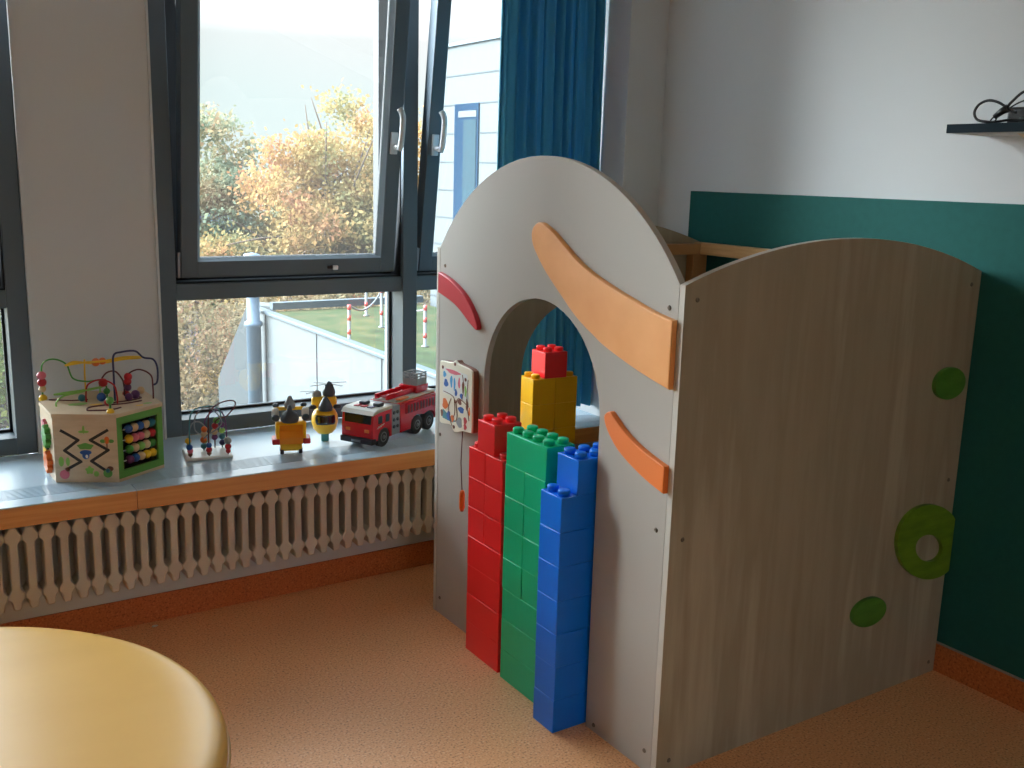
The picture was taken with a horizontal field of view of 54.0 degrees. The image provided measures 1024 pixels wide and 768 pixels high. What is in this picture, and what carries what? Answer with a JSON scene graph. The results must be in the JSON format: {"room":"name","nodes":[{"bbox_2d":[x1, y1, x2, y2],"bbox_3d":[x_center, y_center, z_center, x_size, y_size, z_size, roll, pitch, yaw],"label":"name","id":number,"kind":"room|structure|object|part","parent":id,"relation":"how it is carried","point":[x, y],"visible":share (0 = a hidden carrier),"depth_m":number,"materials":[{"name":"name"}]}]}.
{"room":"children's playroom","nodes":[
{"label":"children's playroom","id":0,"kind":"room"},
{"bbox_2d":[0,0,669,623],"bbox_3d":[-2.959,-0.420,2.287,7.960,2.970,0.786,-6,14,-32],"label":"wall","id":1,"kind":"structure","parent":0,"point":[81,73],"depth_m":3.43,"materials":[{"name":"grey paint"}]},
{"bbox_2d":[0,0,37,455],"bbox_3d":[-2.838,-0.709,2.458,2.937,2.208,0.349,-6,14,-32],"label":"window","id":2,"kind":"structure","parent":1,"relation":"in","point":[20,438],"depth_m":3.35,"materials":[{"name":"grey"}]},
{"bbox_2d":[6,0,166,453],"bbox_3d":[-1.422,-0.857,3.356,0.430,2.208,0.010,-6,14,-32],"label":"trim","id":3,"kind":"structure","parent":1,"relation":"attached to","point":[8,1],"depth_m":3.41,"materials":[{"name":"grey paint"}]},
{"bbox_2d":[0,540,433,633],"bbox_3d":[-2.916,0.931,2.267,7.770,0.095,0.006,-6,14,-32],"label":"baseboard","id":4,"kind":"structure","parent":1,"relation":"attached to","point":[101,618],"depth_m":3.50,"materials":[{"name":"orange wood"}]},
{"bbox_2d":[0,465,434,613],"bbox_3d":[-1.180,0.513,3.259,3.369,0.262,0.102,-6,14,-32],"label":"radiator","id":5,"kind":"object","parent":1,"relation":"attached to","point":[308,517],"visible":0.58,"depth_m":3.34,"materials":[{"name":"beige metal"}]},
{"bbox_2d":[147,0,451,437],"bbox_3d":[-0.542,-0.952,3.925,1.673,2.208,0.349,-6,14,-32],"label":"window","id":6,"kind":"structure","parent":1,"relation":"in","point":[402,262],"depth_m":3.88,"materials":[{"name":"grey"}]},
{"bbox_3d":[-0.784,-1.161,3.664,0.856,1.545,0.060,-6,22,-32],"label":"sash frame","id":7,"kind":"part","parent":6,"relation":"part of","materials":[{"name":"blue"}]},
{"bbox_3d":[-0.440,-0.980,3.889,0.034,0.184,0.069,-6,22,-32],"label":"handle","id":8,"kind":"part","parent":6,"relation":"part of","materials":[{"name":"silver metal"}]},
{"bbox_3d":[-0.108,-1.233,4.096,0.523,1.545,0.060,-6,22,-32],"label":"sash frame","id":9,"kind":"part","parent":6,"relation":"part of","materials":[{"name":"blue"}]},
{"bbox_3d":[-0.287,-0.996,3.986,0.034,0.184,0.069,-6,22,-32],"label":"handle","id":10,"kind":"part","parent":6,"relation":"part of","materials":[{"name":"silver metal"}]},
{"bbox_2d":[0,408,599,529],"bbox_3d":[-2.982,0.482,2.295,7.770,0.064,0.582,-6,14,-32],"label":"windowsill","id":11,"kind":"structure","parent":1,"relation":"attached to","point":[29,495],"depth_m":3.35,"materials":[{"name":"grey stone"}]},
{"bbox_2d":[37,350,163,481],"bbox_3d":[-1.348,0.087,3.300,0.372,0.386,0.394,-6,14,-32],"label":"cube","id":12,"kind":"object","parent":11,"relation":"on","point":[87,435],"visible":1,"depth_m":3.20,"materials":[{"name":"brown wood"}]},
{"bbox_3d":[-1.486,0.184,3.223,0.008,0.200,0.194,-7,14,-34],"label":"panel","id":13,"kind":"part","parent":12,"relation":"part of","materials":[{"name":"brown wood"}]},
{"bbox_3d":[-1.338,0.203,3.155,0.194,0.200,0.008,1,12,-5],"label":"panel","id":14,"kind":"part","parent":12,"relation":"part of","materials":[{"name":"brown wood"}]},
{"bbox_2d":[59,426,113,478],"bbox_3d":[-1.337,0.215,3.154,0.172,0.174,0.001,1,12,-5],"label":"picture","id":15,"kind":"object","parent":12,"relation":"on","point":[85,452],"depth_m":3.15,"materials":[{"name":"beige paint"}]},
{"bbox_3d":[-1.349,0.065,3.294,0.348,0.012,0.394,-6,14,-32],"label":"plate","id":16,"kind":"part","parent":12,"relation":"part of","materials":[{"name":"brown wood"}]},
{"bbox_3d":[-1.355,0.272,3.337,0.343,0.010,0.388,-6,14,-32],"label":"plate","id":17,"kind":"part","parent":12,"relation":"part of","materials":[{"name":"brown wood"}]},
{"bbox_3d":[-1.204,0.187,3.248,0.008,0.200,0.194,7,13,24],"label":"abacus frame","id":18,"kind":"part","parent":12,"relation":"part of","materials":[{"name":"green paint"}]},
{"bbox_3d":[-1.217,0.153,3.408,0.008,0.200,0.194,-7,14,-34],"label":"panel","id":19,"kind":"part","parent":12,"relation":"part of","materials":[{"name":"wood"}]},
{"bbox_2d":[182,400,235,461],"bbox_3d":[-1.051,0.153,3.495,0.181,0.195,0.137,-4,13,-24],"label":"bead maze","id":20,"kind":"object","parent":11,"relation":"on","point":[206,452],"visible":1,"depth_m":3.49,"materials":[{"name":"white paint"}]},
{"bbox_2d":[271,396,310,453],"bbox_3d":[-0.783,0.145,3.552,0.134,0.200,0.105,-2,12,-16],"label":"toy car","id":21,"kind":"object","parent":11,"relation":"on","point":[290,429],"visible":1,"depth_m":3.53,"materials":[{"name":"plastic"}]},
{"bbox_2d":[300,381,341,440],"bbox_3d":[-0.697,0.101,3.736,0.172,0.216,0.142,-2,12,-15],"label":"helicopter","id":22,"kind":"object","parent":11,"relation":"on","point":[324,420],"visible":1,"depth_m":3.70,"materials":[{"name":"yellow plastic"}]},
{"bbox_2d":[340,369,435,446],"bbox_3d":[-0.456,0.086,3.814,0.148,0.226,0.452,8,13,27],"label":"fire engine","id":23,"kind":"object","parent":11,"relation":"on","point":[392,411],"visible":0.99,"depth_m":3.75,"materials":[{"name":"red"}]},
{"bbox_3d":[-0.491,0.125,3.761,0.136,0.110,0.052,8,13,27],"label":"pump panel","id":24,"kind":"part","parent":23,"relation":"part of","materials":[{"name":"silver metal"}]},
{"bbox_2d":[403,369,426,385],"bbox_3d":[-0.380,-0.025,3.923,0.066,0.048,0.069,8,13,27],"label":"basket","id":25,"kind":"object","parent":23,"relation":"on","point":[422,381],"depth_m":3.90,"materials":[{"name":"grey paint"}]},
{"bbox_2d":[497,0,605,405],"bbox_3d":[0.161,-0.984,3.931,0.484,2.229,0.070,-6,14,-32],"label":"curtain","id":26,"kind":"object","parent":1,"relation":"hanging from","point":[552,51],"visible":0.42,"depth_m":3.89,"materials":[{"name":"teal fabric"}]},
{"bbox_2d":[97,563,1023,767],"bbox_3d":[-1.291,1.558,0.004,8.360,0.120,5.830,-6,14,-32],"label":"floor","id":27,"kind":"structure","parent":0,"point":[365,672],"depth_m":2.91,"materials":[{"name":"orange laminate"}]},
{"bbox_2d":[0,627,230,767],"bbox_3d":[-1.082,0.889,1.709,1.177,0.504,1.177,-6,14,-32],"label":"table","id":28,"kind":"object","parent":27,"relation":"on","point":[69,698],"visible":1,"depth_m":1.89,"materials":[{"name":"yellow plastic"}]},
{"bbox_2d":[466,620,500,672],"bbox_3d":[-0.056,0.812,3.178,0.096,0.112,0.193,-6,14,-32],"label":"brick","id":29,"kind":"object","parent":27,"relation":"on","point":[486,649],"visible":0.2,"depth_m":3.14,"materials":[{"name":"red plastic"}]},
{"bbox_2d":[466,592,501,643],"bbox_3d":[-0.054,0.717,3.159,0.096,0.112,0.193,-6,14,-32],"label":"brick","id":30,"kind":"object","parent":29,"relation":"on","point":[478,614],"visible":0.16,"depth_m":3.12,"materials":[{"name":"red plastic"}]},
{"bbox_2d":[467,564,502,613],"bbox_3d":[-0.051,0.623,3.139,0.096,0.112,0.193,-6,14,-32],"label":"brick","id":31,"kind":"object","parent":30,"relation":"on","point":[480,586],"visible":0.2,"depth_m":3.10,"materials":[{"name":"red plastic"}]},
{"bbox_2d":[467,535,502,583],"bbox_3d":[-0.049,0.528,3.119,0.096,0.112,0.193,-6,14,-32],"label":"brick","id":32,"kind":"object","parent":31,"relation":"on","point":[484,559],"visible":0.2,"depth_m":3.08,"materials":[{"name":"red plastic"}]},
{"bbox_2d":[468,506,484,543],"bbox_3d":[-0.073,0.424,3.141,0.096,0.112,0.096,-6,14,-32],"label":"brick","id":33,"kind":"object","parent":32,"relation":"on","point":[476,519],"visible":0.25,"depth_m":3.11,"materials":[{"name":"red plastic"}]},
{"bbox_2d":[468,476,484,513],"bbox_3d":[-0.070,0.330,3.121,0.096,0.112,0.096,-6,14,-32],"label":"brick","id":34,"kind":"object","parent":33,"relation":"on","point":[476,495],"visible":0.22,"depth_m":3.09,"materials":[{"name":"red plastic"}]},
{"bbox_2d":[469,441,485,483],"bbox_3d":[-0.068,0.236,3.101,0.096,0.112,0.096,-6,14,-32],"label":"brick","id":35,"kind":"object","parent":34,"relation":"on","point":[477,458],"visible":0.27,"depth_m":3.08,"materials":[{"name":"red plastic"}]},
{"bbox_2d":[484,515,503,553],"bbox_3d":[-0.019,0.443,3.060,0.096,0.112,0.096,-6,14,-32],"label":"brick","id":36,"kind":"object","parent":32,"relation":"on","point":[493,530],"visible":0.2,"depth_m":3.03,"materials":[{"name":"red plastic"}]},
{"bbox_2d":[484,484,504,523],"bbox_3d":[-0.017,0.348,3.040,0.096,0.112,0.096,-6,14,-32],"label":"brick","id":37,"kind":"object","parent":36,"relation":"on","point":[494,499],"visible":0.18,"depth_m":3.01,"materials":[{"name":"red plastic"}]},
{"bbox_2d":[485,452,506,492],"bbox_3d":[-0.015,0.254,3.020,0.096,0.112,0.096,-6,14,-32],"label":"brick","id":38,"kind":"object","parent":37,"relation":"on","point":[495,468],"visible":0.28,"depth_m":2.98,"materials":[{"name":"red plastic"}]},
{"bbox_2d":[478,412,521,456],"bbox_3d":[-0.038,0.150,3.041,0.096,0.112,0.096,-6,14,-32],"label":"brick","id":39,"kind":"object","parent":38,"relation":"on","point":[492,431],"visible":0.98,"depth_m":3.00,"materials":[{"name":"red plastic"}]},
{"bbox_2d":[500,648,534,701],"bbox_3d":[0.059,0.853,2.996,0.096,0.112,0.202,-6,14,-32],"label":"brick","id":40,"kind":"object","parent":27,"relation":"on","point":[514,672],"visible":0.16,"depth_m":2.98,"materials":[{"name":"green plastic"}]},
{"bbox_2d":[501,618,535,671],"bbox_3d":[0.062,0.758,2.977,0.096,0.112,0.202,-6,14,-32],"label":"brick","id":41,"kind":"object","parent":40,"relation":"on","point":[514,641],"visible":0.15,"depth_m":2.96,"materials":[{"name":"green plastic"}]},
{"bbox_2d":[502,588,536,640],"bbox_3d":[0.065,0.664,2.957,0.096,0.112,0.202,-6,14,-32],"label":"brick","id":42,"kind":"object","parent":41,"relation":"on","point":[515,611],"visible":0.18,"depth_m":2.94,"materials":[{"name":"green plastic"}]},
{"bbox_2d":[502,557,521,598],"bbox_3d":[0.039,0.560,2.980,0.096,0.112,0.100,-6,14,-32],"label":"brick","id":43,"kind":"object","parent":42,"relation":"on","point":[512,573],"visible":0.19,"depth_m":2.95,"materials":[{"name":"teal plastic"}]},
{"bbox_2d":[503,526,522,567],"bbox_3d":[0.042,0.465,2.961,0.096,0.112,0.100,-6,14,-32],"label":"brick","id":44,"kind":"object","parent":43,"relation":"on","point":[513,542],"visible":0.18,"depth_m":2.93,"materials":[{"name":"green plastic"}]},
{"bbox_2d":[504,495,523,535],"bbox_3d":[0.044,0.371,2.941,0.096,0.112,0.100,-6,14,-32],"label":"brick","id":45,"kind":"object","parent":44,"relation":"on","point":[513,509],"visible":0.2,"depth_m":2.91,"materials":[{"name":"green plastic"}]},
{"bbox_2d":[505,464,525,503],"bbox_3d":[0.048,0.276,2.922,0.096,0.112,0.100,-6,14,-32],"label":"brick","id":46,"kind":"object","parent":45,"relation":"on","point":[514,478],"visible":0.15,"depth_m":2.90,"materials":[{"name":"green plastic"}]},
{"bbox_2d":[521,569,537,609],"bbox_3d":[0.096,0.579,2.896,0.096,0.112,0.100,-6,14,-32],"label":"brick","id":47,"kind":"object","parent":42,"relation":"on","point":[529,582],"visible":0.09,"depth_m":2.88,"materials":[{"name":"green plastic"}]},
{"bbox_2d":[522,537,538,577],"bbox_3d":[0.097,0.484,2.876,0.096,0.112,0.100,-6,14,-32],"label":"brick","id":48,"kind":"object","parent":47,"relation":"on","point":[530,556],"visible":0.16,"depth_m":2.86,"materials":[{"name":"green plastic"}]},
{"bbox_2d":[523,505,539,544],"bbox_3d":[0.101,0.390,2.857,0.096,0.112,0.100,-6,14,-32],"label":"brick","id":49,"kind":"object","parent":48,"relation":"on","point":[531,517],"visible":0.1,"depth_m":2.84,"materials":[{"name":"green plastic"}]},
{"bbox_2d":[524,473,556,512],"bbox_3d":[0.103,0.295,2.837,0.096,0.112,0.100,-6,14,-32],"label":"brick","id":50,"kind":"object","parent":49,"relation":"on","point":[533,485],"visible":0.25,"depth_m":2.81,"materials":[{"name":"green plastic"}]},
{"bbox_2d":[506,424,574,481],"bbox_3d":[0.079,0.192,2.857,0.096,0.112,0.202,-6,14,-32],"label":"brick","id":51,"kind":"object","parent":50,"relation":"on","point":[532,450],"visible":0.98,"depth_m":2.81,"materials":[{"name":"green plastic"}]},
{"bbox_2d":[533,687,586,732],"bbox_3d":[0.167,0.889,2.838,0.193,0.112,0.096,-6,14,-32],"label":"brick","id":52,"kind":"object","parent":27,"relation":"on","point":[567,712],"visible":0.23,"depth_m":2.78,"materials":[{"name":"blue plastic"}]},
{"bbox_2d":[534,655,588,700],"bbox_3d":[0.171,0.794,2.819,0.193,0.112,0.096,-6,14,-32],"label":"brick","id":53,"kind":"object","parent":52,"relation":"on","point":[571,679],"visible":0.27,"depth_m":2.76,"materials":[{"name":"blue plastic"}]},
{"bbox_2d":[535,623,589,667],"bbox_3d":[0.172,0.700,2.799,0.193,0.112,0.096,-6,14,-32],"label":"brick","id":54,"kind":"object","parent":53,"relation":"on","point":[571,647],"visible":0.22,"depth_m":2.74,"materials":[{"name":"blue plastic"}]},
{"bbox_2d":[536,590,591,635],"bbox_3d":[0.175,0.605,2.779,0.193,0.112,0.096,-6,14,-32],"label":"brick","id":55,"kind":"object","parent":54,"relation":"on","point":[573,614],"visible":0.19,"depth_m":2.72,"materials":[{"name":"blue plastic"}]},
{"bbox_2d":[537,557,592,601],"bbox_3d":[0.177,0.511,2.760,0.193,0.112,0.096,-6,14,-32],"label":"brick","id":56,"kind":"object","parent":55,"relation":"on","point":[572,581],"visible":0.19,"depth_m":2.70,"materials":[{"name":"blue plastic"}]},
{"bbox_2d":[539,523,594,567],"bbox_3d":[0.180,0.416,2.740,0.193,0.112,0.096,-6,14,-32],"label":"brick","id":57,"kind":"object","parent":56,"relation":"on","point":[565,549],"visible":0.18,"depth_m":2.68,"materials":[{"name":"blue plastic"}]},
{"bbox_2d":[540,483,595,532],"bbox_3d":[0.184,0.322,2.721,0.193,0.112,0.096,-6,14,-32],"label":"brick","id":58,"kind":"object","parent":57,"relation":"on","point":[562,511],"visible":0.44,"depth_m":2.66,"materials":[{"name":"blue plastic"}]},
{"bbox_2d":[557,442,598,495],"bbox_3d":[0.229,0.224,2.725,0.193,0.112,0.096,-6,14,-32],"label":"brick","id":59,"kind":"object","parent":58,"relation":"on","point":[576,469],"visible":0.56,"depth_m":2.66,"materials":[{"name":"blue plastic"}]},
{"bbox_2d":[433,156,981,767],"bbox_3d":[0.546,0.090,3.188,1.169,1.553,1.196,-6,14,-32],"label":"house","id":60,"kind":"object","parent":27,"relation":"on","point":[780,428],"visible":1,"depth_m":2.66,"materials":[{"name":"beige laminate"}]},
{"bbox_2d":[440,360,478,511],"bbox_3d":[-0.176,0.165,3.240,0.027,0.490,0.210,-6,14,-32],"label":"board","id":61,"kind":"object","parent":60,"relation":"attached to","point":[459,381],"visible":1,"depth_m":3.19,"materials":[{"name":"brown paint"}]},
{"bbox_2d":[441,367,469,429],"bbox_3d":[-0.182,0.046,3.210,0.001,0.180,0.189,-6,14,-32],"label":"picture","id":62,"kind":"object","parent":61,"relation":"attached to","point":[455,381],"depth_m":3.21,"materials":[{"name":"multicoloured paint"}]},
{"bbox_3d":[-0.178,0.040,3.210,0.006,0.234,0.210,-6,14,-32],"label":"plate","id":63,"kind":"part","parent":61,"relation":"part of","materials":[{"name":"beige"}]},
{"bbox_3d":[0.073,0.138,2.894,0.019,1.553,1.144,-6,14,-32],"label":"panel","id":64,"kind":"part","parent":60,"relation":"part of","materials":[{"name":"beige laminate"}]},
{"bbox_3d":[0.230,0.073,3.693,1.154,1.363,0.019,-6,14,-32],"label":"panel","id":65,"kind":"part","parent":60,"relation":"part of","materials":[{"name":"grey wood"}]},
{"bbox_3d":[0.499,-0.495,3.706,0.500,0.040,0.038,-6,14,-32],"label":"rail","id":66,"kind":"part","parent":60,"relation":"part of","materials":[{"name":"brown wood"}]},
{"bbox_3d":[0.691,0.100,3.969,0.070,1.222,0.038,-6,14,-32],"label":"post","id":67,"kind":"part","parent":60,"relation":"part of","materials":[{"name":"brown wood"}]},
{"bbox_3d":[1.025,-0.418,3.397,0.038,0.044,1.144,-6,14,-32],"label":"rail","id":68,"kind":"part","parent":60,"relation":"part of","materials":[{"name":"brown wood"}]},
{"bbox_3d":[0.862,0.289,2.739,1.154,1.363,0.019,-6,14,-32],"label":"panel","id":69,"kind":"part","parent":60,"relation":"part of","materials":[{"name":"brown wood"}]},
{"bbox_3d":[0.118,0.670,3.882,0.193,0.112,0.096,-5,14,-30],"label":"brick","id":70,"kind":"object","parent":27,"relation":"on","visible":0},
{"bbox_3d":[0.120,0.575,3.863,0.193,0.112,0.096,-5,14,-30],"label":"brick","id":71,"kind":"object","parent":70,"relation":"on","visible":0},
{"bbox_3d":[0.123,0.481,3.843,0.193,0.112,0.096,-5,14,-30],"label":"brick","id":72,"kind":"object","parent":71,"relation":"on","visible":0},
{"bbox_3d":[0.126,0.386,3.823,0.193,0.112,0.096,-5,14,-30],"label":"brick","id":73,"kind":"object","parent":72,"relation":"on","visible":0},
{"bbox_3d":[0.128,0.292,3.804,0.193,0.112,0.096,-5,14,-30],"label":"brick","id":74,"kind":"object","parent":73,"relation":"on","visible":0},
{"bbox_2d":[553,426,574,443],"bbox_3d":[0.173,0.194,3.808,0.096,0.112,0.096,-5,14,-30],"label":"brick","id":75,"kind":"object","parent":74,"relation":"on","point":[569,432],"visible":0.31,"depth_m":3.77,"materials":[{"name":"yellow plastic"}]},
{"bbox_2d":[554,401,575,428],"bbox_3d":[0.175,0.099,3.788,0.096,0.112,0.096,-5,14,-30],"label":"brick","id":76,"kind":"object","parent":75,"relation":"on","point":[564,413],"visible":0.38,"depth_m":3.75,"materials":[{"name":"yellow plastic"}]},
{"bbox_2d":[555,371,576,402],"bbox_3d":[0.178,0.005,3.768,0.096,0.112,0.096,-5,14,-30],"label":"brick","id":77,"kind":"object","parent":76,"relation":"on","point":[565,387],"visible":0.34,"depth_m":3.73,"materials":[{"name":"yellow plastic"}]},
{"bbox_3d":[0.089,0.201,3.760,0.096,0.112,0.096,-5,14,-30],"label":"brick","id":78,"kind":"object","parent":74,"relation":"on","visible":0},
{"bbox_2d":[520,401,553,428],"bbox_3d":[0.091,0.107,3.740,0.096,0.112,0.096,-5,14,-30],"label":"brick","id":79,"kind":"object","parent":78,"relation":"on","point":[542,416],"visible":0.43,"depth_m":3.71,"materials":[{"name":"yellow plastic"}]},
{"bbox_2d":[521,371,554,405],"bbox_3d":[0.094,0.012,3.721,0.096,0.112,0.096,-5,14,-30],"label":"brick","id":80,"kind":"object","parent":79,"relation":"on","point":[535,390],"visible":0.84,"depth_m":3.69,"materials":[{"name":"yellow plastic"}]},
{"bbox_2d":[531,344,566,378],"bbox_3d":[0.139,-0.086,3.725,0.096,0.112,0.096,-5,14,-30],"label":"brick","id":81,"kind":"object","parent":80,"relation":"on","point":[550,361],"visible":0.98,"depth_m":3.69,"materials":[{"name":"red plastic"}]},
{"bbox_2d":[657,0,1023,235],"bbox_3d":[2.005,-0.315,2.143,0.200,2.850,6.450,-6,14,-32],"label":"wall","id":82,"kind":"structure","parent":0,"point":[830,98],"depth_m":3.30,"materials":[{"name":"grey paint"}]},
{"bbox_2d":[688,191,1023,678],"bbox_3d":[2.084,0.393,1.938,0.012,1.362,5.166,-6,14,-32],"label":"wall panel","id":83,"kind":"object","parent":82,"relation":"attached to","point":[981,617],"depth_m":2.99,"materials":[{"name":"teal paint"}]},
{"bbox_2d":[933,641,1023,712],"bbox_3d":[2.037,1.095,2.126,0.015,0.099,5.464,-6,14,-32],"label":"baseboard","id":84,"kind":"structure","parent":82,"relation":"attached to","point":[998,684],"depth_m":3.04,"materials":[{"name":"orange wood"}]},
{"bbox_2d":[946,122,1023,137],"bbox_3d":[1.535,-0.617,2.475,0.180,0.059,0.917,-6,14,-32],"label":"wall shelf","id":85,"kind":"object","parent":82,"relation":"attached to","point":[1012,128],"visible":1,"depth_m":2.71,"materials":[{"name":"black wood"}]},
{"bbox_2d":[973,90,1023,122],"bbox_3d":[1.339,-0.732,2.650,0.035,0.082,0.249,-8,15,-39],"label":"cable","id":86,"kind":"object","parent":85,"relation":"on","point":[1006,108],"visible":1,"depth_m":2.68,"materials":[{"name":"black rubber"}]},
{"bbox_2d":[1007,107,1023,122],"bbox_3d":[1.428,-0.715,2.674,0.108,0.045,0.180,-6,14,-32],"label":"power adapter","id":87,"kind":"object","parent":85,"relation":"on","point":[1020,110],"visible":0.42,"depth_m":2.70,"materials":[{"name":"black plastic"}]},
{"label":"outside","id":88,"kind":"structure","parent":0,"visible":0},
{"bbox_3d":[-32.696,-8.328,77.779,210.000,0.200,154.000,-6,14,-32],"label":"ground","id":89,"kind":"structure","parent":88,"visible":0},
{"bbox_2d":[0,315,22,456],"bbox_3d":[-8.508,0.761,15.104,6.860,8.914,5.416,-9,15,-40],"label":"autumn tree","id":90,"kind":"object","parent":89,"relation":"on","point":[4,420],"visible":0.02,"depth_m":14.78,"materials":[{"name":"green plant"}]},
{"bbox_2d":[0,213,263,360],"bbox_3d":[-13.949,-2.924,31.259,12.852,9.625,8.177,-7,15,-36],"label":"autumn tree","id":91,"kind":"object","parent":89,"relation":"on","point":[206,214],"visible":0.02,"depth_m":32.14,"materials":[{"name":"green plant"}]},
{"bbox_2d":[21,297,276,454],"bbox_3d":[-7.021,0.797,21.483,8.501,6.817,6.304,-1,12,-14],"label":"bush","id":92,"kind":"object","parent":89,"relation":"on","point":[199,375],"visible":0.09,"depth_m":20.15,"materials":[{"name":"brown plant"}]},
{"bbox_2d":[183,101,292,331],"bbox_3d":[-10.671,-4.053,33.899,9.237,10.934,6.498,-5,13,-29],"label":"autumn tree","id":93,"kind":"object","parent":89,"relation":"on","point":[220,207],"visible":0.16,"depth_m":33.18,"materials":[{"name":"green plant"}]},
{"bbox_2d":[219,175,291,235],"bbox_3d":[-10.981,-4.635,42.768,15.228,8.766,8.523,-6,14,-32],"label":"autumn tree","id":94,"kind":"object","parent":89,"relation":"on","point":[272,210],"visible":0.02,"depth_m":42.27,"materials":[{"name":"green plant"}]},
{"bbox_2d":[179,77,372,323],"bbox_3d":[-5.554,-3.704,31.856,8.752,11.544,9.707,5,12,14],"label":"autumn tree","id":95,"kind":"object","parent":89,"relation":"on","point":[325,226],"visible":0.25,"depth_m":30.53,"materials":[{"name":"yellow plant"}]},
{"bbox_2d":[180,248,429,359],"bbox_3d":[-4.198,-0.316,26.872,12.074,6.808,7.742,-6,14,-32],"label":"autumn tree","id":96,"kind":"object","parent":89,"relation":"on","point":[425,293],"visible":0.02,"depth_m":25.75,"materials":[{"name":"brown plant"}]},
{"bbox_2d":[218,295,436,430],"bbox_3d":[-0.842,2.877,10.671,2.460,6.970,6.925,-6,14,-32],"label":"sports court","id":97,"kind":"object","parent":89,"relation":"on","point":[301,348],"visible":0.12,"depth_m":10.73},
{"bbox_2d":[243,252,262,427],"bbox_3d":[-2.979,2.250,11.902,0.215,7.580,0.204,-6,14,-32],"label":"vent pipe","id":98,"kind":"object","parent":97,"relation":"attached to","point":[253,324],"visible":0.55,"depth_m":11.29,"materials":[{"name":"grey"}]},
{"bbox_2d":[347,305,350,338],"bbox_3d":[-1.571,-0.586,9.692,0.070,0.365,0.068,-6,14,-32],"label":"barrier post","id":99,"kind":"object","parent":97,"relation":"on","point":[348,306],"visible":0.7,"depth_m":9.67,"materials":[{"name":"grey"}]},
{"bbox_2d":[351,292,423,311],"bbox_3d":[-1.518,-0.908,10.355,0.631,0.227,2.077,-3,13,-23],"label":"chain","id":100,"kind":"object","parent":99,"relation":"hanging from","point":[374,301],"visible":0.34,"depth_m":10.11,"materials":[{"name":"grey plastic"}]},
{"bbox_2d":[363,293,368,315],"bbox_3d":[-1.663,-1.038,11.458,0.070,0.525,0.068,-6,14,-32],"label":"barrier post","id":101,"kind":"object","parent":97,"relation":"on","point":[366,294],"visible":0.52,"depth_m":11.47,"materials":[{"name":"grey"}]},
{"bbox_2d":[378,292,384,327],"bbox_3d":[-1.379,-0.908,10.625,0.070,0.625,0.068,-6,14,-32],"label":"barrier post","id":102,"kind":"object","parent":97,"relation":"on","point":[381,294],"visible":0.55,"depth_m":10.64,"materials":[{"name":"grey"}]},
{"bbox_2d":[421,305,428,346],"bbox_3d":[-0.824,-0.553,9.535,0.070,0.405,0.068,-6,14,-32],"label":"barrier post","id":103,"kind":"object","parent":97,"relation":"on","point":[424,306],"visible":1,"depth_m":9.53,"materials":[{"name":"grey"}]},
{"bbox_2d":[328,105,423,252],"bbox_3d":[-3.441,-4.334,34.891,6.625,11.081,7.003,0,12,-6],"label":"autumn tree","id":104,"kind":"object","parent":89,"relation":"on","point":[419,122],"visible":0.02,"depth_m":33.34,"materials":[{"name":"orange plant"}]},
{"bbox_2d":[430,34,500,306],"bbox_3d":[4.440,1.051,12.777,9.030,9.970,6.520,-6,14,-32],"label":"building","id":105,"kind":"structure","parent":89,"relation":"on","point":[471,99],"depth_m":11.47,"materials":[{"name":"grey"}]},
{"bbox_2d":[462,119,476,204],"bbox_3d":[-0.503,-2.026,11.612,0.012,2.000,0.280,-6,14,-32],"label":"blind","id":106,"kind":"object","parent":105,"relation":"hanging from","point":[469,126],"depth_m":11.49,"materials":[{"name":"blue"}]}
]}

